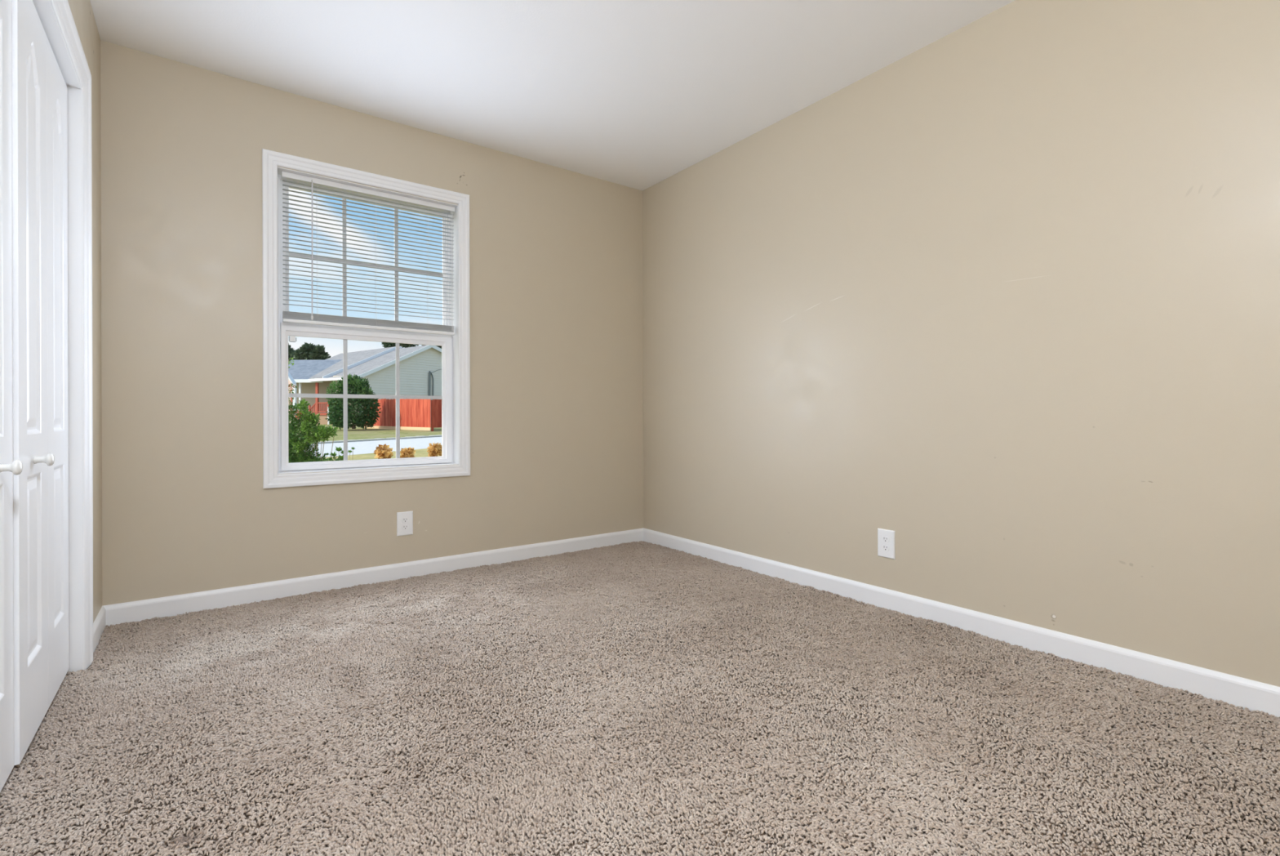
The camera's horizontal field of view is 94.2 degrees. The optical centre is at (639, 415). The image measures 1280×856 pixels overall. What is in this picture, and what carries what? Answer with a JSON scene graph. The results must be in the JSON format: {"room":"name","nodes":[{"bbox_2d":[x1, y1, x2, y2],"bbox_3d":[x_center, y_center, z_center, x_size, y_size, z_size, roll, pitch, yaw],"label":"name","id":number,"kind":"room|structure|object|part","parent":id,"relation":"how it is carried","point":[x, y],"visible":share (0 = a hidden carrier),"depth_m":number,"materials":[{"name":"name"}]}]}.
{"room":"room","nodes":[
{"label":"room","id":0,"kind":"room"},
{"bbox_2d":[67,0,102,622],"bbox_3d":[-1.019,-0.344,0.730,0.110,2.456,4.285,0,0,-37],"label":"wall","id":1,"kind":"structure","parent":0,"point":[82,11],"depth_m":2.35,"materials":[{"name":"beige paint"}]},
{"bbox_2d":[0,0,22,791],"bbox_3d":[-1.322,-0.130,1.170,0.074,1.976,0.720,0,0,-37],"label":"door","id":2,"kind":"structure","parent":1,"relation":"in","point":[8,467],"depth_m":1.41,"materials":[{"name":"white paint"}]},
{"bbox_3d":[-1.440,0.119,1.359,0.038,0.036,0.036,0,0,-37],"label":"knob","id":3,"kind":"part","parent":2,"relation":"part of","materials":[{"name":"white ceramic"}]},
{"bbox_2d":[12,0,69,764],"bbox_3d":[-1.740,-0.128,1.748,0.074,1.976,0.700,0,0,-37],"label":"door","id":4,"kind":"structure","parent":1,"relation":"in","point":[40,222],"depth_m":1.67,"materials":[{"name":"white paint"}]},
{"bbox_3d":[-1.619,0.119,1.615,0.038,0.036,0.036,0,0,-37],"label":"knob","id":5,"kind":"part","parent":4,"relation":"part of","materials":[{"name":"white ceramic"}]},
{"bbox_2d":[32,0,93,671],"bbox_3d":[-1.540,-0.171,1.450,0.134,2.104,1.606,0,0,-37],"label":"door frame","id":6,"kind":"structure","parent":1,"relation":"attached to","point":[44,8],"depth_m":2.05,"materials":[{"name":"white paint"}]},
{"bbox_2d":[93,605,106,652],"bbox_3d":[-2.108,0.840,2.306,0.012,0.093,0.451,0,0,-37],"label":"baseboard","id":7,"kind":"structure","parent":1,"relation":"attached to","point":[100,623],"depth_m":2.33,"materials":[{"name":"white paint"}]},
{"bbox_2d":[100,40,643,605],"bbox_3d":[-1.504,-0.343,3.137,3.997,2.456,0.160,0,0,-37],"label":"wall","id":8,"kind":"structure","parent":0,"point":[556,253],"depth_m":2.88,"materials":[{"name":"beige paint"}]},
{"bbox_2d":[262,148,470,488],"bbox_3d":[-1.429,-0.460,3.178,1.006,1.608,0.173,0,0,-37],"label":"window","id":9,"kind":"structure","parent":8,"relation":"in","point":[449,344],"depth_m":3.13,"materials":[{"name":"white paint"}]},
{"bbox_2d":[288,335,296,342],"bbox_3d":[-1.742,-0.384,2.981,0.033,0.030,0.004,0,0,-37],"label":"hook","id":10,"kind":"object","parent":9,"relation":"attached to","point":[291,339],"visible":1,"depth_m":2.98,"materials":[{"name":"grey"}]},
{"bbox_3d":[-1.465,-0.804,3.233,0.850,0.746,0.030,0,0,-37],"label":"sash","id":11,"kind":"part","parent":9,"relation":"part of","materials":[{"name":"white plastic"}]},
{"bbox_3d":[-1.443,-0.096,3.206,0.850,0.736,0.030,0,0,-37],"label":"sash","id":12,"kind":"part","parent":9,"relation":"part of","materials":[{"name":"white plastic"}]},
{"bbox_2d":[280,170,454,335],"bbox_3d":[-1.407,-0.827,3.159,0.855,0.734,0.043,0,0,-37],"label":"mini blind","id":13,"kind":"object","parent":9,"relation":"attached to","point":[287,316],"visible":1,"depth_m":3.13,"materials":[{"name":"white plastic"}]},
{"bbox_3d":[-1.410,-0.468,3.166,0.850,0.016,0.026,0,0,-37],"label":"rail","id":14,"kind":"part","parent":13,"relation":"part of","materials":[{"name":"white plastic"}]},
{"bbox_3d":[-1.408,-0.822,3.167,0.001,0.693,0.027,0,0,-37],"label":"ladder cord","id":15,"kind":"part","parent":13,"relation":"part of","materials":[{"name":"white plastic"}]},
{"bbox_3d":[-1.073,-0.828,3.395,0.010,0.688,0.004,0,0,-37],"label":"lift cord","id":16,"kind":"part","parent":13,"relation":"part of","materials":[{"name":"white fabric"}]},
{"bbox_2d":[102,528,643,626],"bbox_3d":[-1.108,0.837,3.321,2.827,0.093,0.012,0,0,-37],"label":"baseboard","id":17,"kind":"structure","parent":8,"relation":"attached to","point":[173,605],"depth_m":3.01,"materials":[{"name":"white paint"}]},
{"bbox_2d":[396,511,413,536],"bbox_3d":[-1.266,0.582,3.205,0.083,0.127,0.009,0,0,-37],"label":"wall outlet","id":18,"kind":"object","parent":8,"relation":"attached to","point":[404,519],"visible":1,"depth_m":3.20,"materials":[{"name":"white plastic"}]},
{"bbox_2d":[401,524,408,529],"bbox_3d":[-1.265,0.601,3.204,0.034,0.028,0.003,0,0,-37],"label":"receptacle","id":19,"kind":"object","parent":18,"relation":"attached to","point":[404,526],"depth_m":3.20,"materials":[{"name":"grey plastic"}]},
{"bbox_2d":[401,516,408,522],"bbox_3d":[-1.265,0.562,3.204,0.034,0.028,0.003,0,0,-37],"label":"receptacle","id":20,"kind":"object","parent":18,"relation":"attached to","point":[404,519],"depth_m":3.20,"materials":[{"name":"grey plastic"}]},
{"bbox_2d":[89,0,1014,190],"bbox_3d":[-0.185,-1.665,1.351,3.997,0.180,4.605,0,0,-37],"label":"ceiling","id":21,"kind":"structure","parent":0,"point":[635,94],"depth_m":2.61,"materials":[{"name":"white paint"}]},
{"bbox_2d":[0,547,1279,855],"bbox_3d":[-0.176,1.023,1.351,3.997,0.284,4.605,0,0,-37],"label":"floor","id":22,"kind":"structure","parent":0,"point":[157,748],"depth_m":1.39,"materials":[{"name":"brown carpet"}]},
{"bbox_2d":[0,540,1279,855],"bbox_3d":[0.020,0.870,1.727,2.886,0.021,3.888,0,0,-37],"label":"carpet","id":23,"kind":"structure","parent":22,"relation":"on","point":[619,590],"depth_m":1.61,"materials":[{"name":"beige carpet"}]},
{"bbox_2d":[642,0,1279,686],"bbox_3d":[1.408,-0.352,2.429,0.160,2.456,4.445,0,0,-37],"label":"wall","id":24,"kind":"structure","parent":0,"point":[1002,300],"depth_m":2.27,"materials":[{"name":"beige paint"}]},
{"bbox_2d":[877,528,895,559],"bbox_3d":[1.113,0.579,2.690,0.009,0.127,0.083,0,0,-37],"label":"wall outlet","id":25,"kind":"object","parent":24,"relation":"attached to","point":[886,538],"visible":1,"depth_m":2.69,"materials":[{"name":"white plastic"}]},
{"bbox_2d":[881,535,888,542],"bbox_3d":[1.111,0.559,2.688,0.003,0.028,0.034,0,0,-37],"label":"receptacle","id":26,"kind":"object","parent":25,"relation":"attached to","point":[885,539],"depth_m":2.69,"materials":[{"name":"grey plastic"}]},
{"bbox_2d":[882,544,888,551],"bbox_3d":[1.111,0.598,2.688,0.003,0.028,0.034,0,0,-37],"label":"receptacle","id":27,"kind":"object","parent":25,"relation":"attached to","point":[885,547],"depth_m":2.69,"materials":[{"name":"grey plastic"}]},
{"bbox_2d":[643,527,1279,716],"bbox_3d":[1.295,0.830,2.442,0.012,0.093,4.285,0,0,-37],"label":"baseboard","id":28,"kind":"structure","parent":24,"relation":"attached to","point":[1253,695],"depth_m":2.23,"materials":[{"name":"white paint"}]},
{"label":"outside","id":29,"kind":"structure","parent":0,"visible":0},
{"bbox_2d":[291,423,441,442],"bbox_3d":[-20.381,0.852,90.361,244.647,1.650,217.468,0,0,-37],"label":"lawn","id":30,"kind":"structure","parent":29,"point":[358,433],"depth_m":28.44,"materials":[{"name":"green plant"}]},
{"bbox_2d":[280,342,295,360],"bbox_3d":[-58.840,-6.079,100.106,5.518,13.397,5.210,0,0,-37],"label":"tree","id":31,"kind":"object","parent":30,"relation":"on","point":[291,350],"visible":0.21,"depth_m":99.20,"materials":[{"name":"green plant"}]},
{"bbox_2d":[280,359,296,422],"bbox_3d":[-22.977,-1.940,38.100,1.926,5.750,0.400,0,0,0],"label":"house","id":32,"kind":"structure","parent":30,"relation":"on","point":[291,380],"depth_m":38.00,"materials":[{"name":"beige"}]},
{"bbox_2d":[291,342,330,359],"bbox_3d":[-46.888,-4.939,84.939,4.986,11.042,4.341,0,0,-37],"label":"oak tree","id":33,"kind":"object","parent":30,"relation":"on","point":[306,351],"visible":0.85,"depth_m":84.42,"materials":[{"name":"green plant"}]},
{"bbox_2d":[324,373,381,429],"bbox_3d":[-15.147,-0.722,31.382,2.609,3.041,2.349,0,0,-37],"label":"bush","id":34,"kind":"object","parent":30,"relation":"on","point":[356,385],"visible":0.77,"depth_m":31.03,"materials":[{"name":"green plant"}]},
{"bbox_2d":[288,345,441,424],"bbox_3d":[-21.709,-2.390,48.324,15.514,6.644,14.673,0,0,36],"label":"house","id":35,"kind":"structure","parent":30,"relation":"on","point":[420,366],"depth_m":45.48,"materials":[{"name":"grey"}]},
{"bbox_3d":[-25.760,-0.843,45.075,0.151,3.373,0.150,0,0,0],"label":"corner post","id":36,"kind":"part","parent":35,"relation":"part of","materials":[{"name":"white wood"}]},
{"bbox_3d":[-24.764,-0.184,44.960,0.537,1.650,0.120,0,0,0],"label":"stair railing","id":37,"kind":"part","parent":35,"relation":"part of","materials":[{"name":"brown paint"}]},
{"bbox_3d":[-24.433,-1.347,44.985,0.170,2.373,0.170,0,0,0],"label":"porch post","id":38,"kind":"part","parent":35,"relation":"part of","materials":[{"name":"brown paint"}]},
{"bbox_3d":[-23.941,-0.612,44.960,0.829,0.900,0.120,0,0,0],"label":"porch railing","id":39,"kind":"part","parent":35,"relation":"part of","materials":[{"name":"brown paint"}]},
{"bbox_2d":[364,398,431,430],"bbox_3d":[-13.151,-0.068,32.069,6.615,1.750,0.160,0,0,38],"label":"fence","id":40,"kind":"object","parent":30,"relation":"on","point":[415,414],"visible":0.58,"depth_m":31.33,"materials":[{"name":"brown wood"}]},
{"bbox_2d":[381,342,441,348],"bbox_3d":[-23.130,-4.348,61.986,7.712,9.668,2.513,0,0,-1],"label":"tree","id":41,"kind":"object","parent":30,"relation":"on","point":[386,344],"visible":0.15,"depth_m":61.68,"materials":[{"name":"green plant"}]},
{"bbox_2d":[431,399,441,431],"bbox_3d":[-9.313,-0.064,31.768,0.154,1.745,4.178,0,0,37],"label":"fence","id":42,"kind":"object","parent":30,"relation":"on","point":[436,404],"visible":0.09,"depth_m":30.25,"materials":[{"name":"red wood"}]},
{"bbox_3d":[-10.536,0.012,30.162,0.100,1.600,0.100,0,0,0],"label":"post","id":43,"kind":"part","parent":42,"relation":"part of","materials":[{"name":"red wood"}]},
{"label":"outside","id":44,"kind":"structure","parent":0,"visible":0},
{"bbox_2d":[288,447,441,462],"bbox_3d":[-6.282,1.084,16.875,130.000,1.100,27.568,0,0,-37],"label":"yard","id":45,"kind":"structure","parent":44,"point":[419,452],"depth_m":16.67,"materials":[{"name":"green plant"}]},
{"bbox_2d":[288,357,339,462],"bbox_3d":[-2.633,0.425,4.771,0.543,1.797,0.320,0,0,6],"label":"leafy shrub","id":46,"kind":"object","parent":45,"relation":"on","point":[299,449],"visible":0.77,"depth_m":4.70,"materials":[{"name":"green plant"}]},
{"bbox_3d":[-2.608,0.613,4.777,0.339,1.424,0.059,0,0,0],"label":"stem","id":47,"kind":"part","parent":46,"relation":"part of","materials":[{"name":"green plant"}]},
{"bbox_2d":[322,445,355,461],"bbox_3d":[-2.331,0.776,4.556,0.254,1.093,0.230,0,0,-37],"label":"shrub","id":48,"kind":"object","parent":45,"relation":"on","point":[338,449],"visible":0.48,"depth_m":4.54,"materials":[{"name":"green plant"}]},
{"bbox_2d":[373,444,394,458],"bbox_3d":[-1.958,0.768,4.551,0.149,1.104,0.141,0,0,-37],"label":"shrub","id":49,"kind":"object","parent":45,"relation":"on","point":[382,451],"visible":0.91,"depth_m":4.53,"materials":[{"name":"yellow plant"}]},
{"bbox_2d":[400,446,415,457],"bbox_3d":[-1.779,0.777,4.545,0.131,1.086,0.139,0,0,-37],"label":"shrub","id":50,"kind":"object","parent":45,"relation":"on","point":[410,452],"visible":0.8,"depth_m":4.53,"materials":[{"name":"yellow plant"}]},
{"bbox_2d":[426,442,442,456],"bbox_3d":[-1.562,0.757,4.553,0.143,1.125,0.136,0,0,-37],"label":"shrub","id":51,"kind":"object","parent":45,"relation":"on","point":[433,451],"visible":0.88,"depth_m":4.53,"materials":[{"name":"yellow plant"}]},
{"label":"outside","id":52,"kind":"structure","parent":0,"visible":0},
{"bbox_2d":[310,436,441,457],"bbox_3d":[-7.745,1.088,18.897,10.099,1.100,91.278,0,0,38],"label":"road","id":53,"kind":"structure","parent":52,"point":[362,446],"depth_m":20.84,"materials":[{"name":"concrete"}]},
{"bbox_2d":[308,434,441,444],"bbox_3d":[-10.269,0.960,24.422,0.975,0.286,8.995,0,0,38],"label":"kerb","id":54,"kind":"object","parent":53,"relation":"on","point":[437,435],"visible":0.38,"depth_m":23.69,"materials":[{"name":"grey concrete"}]}
]}

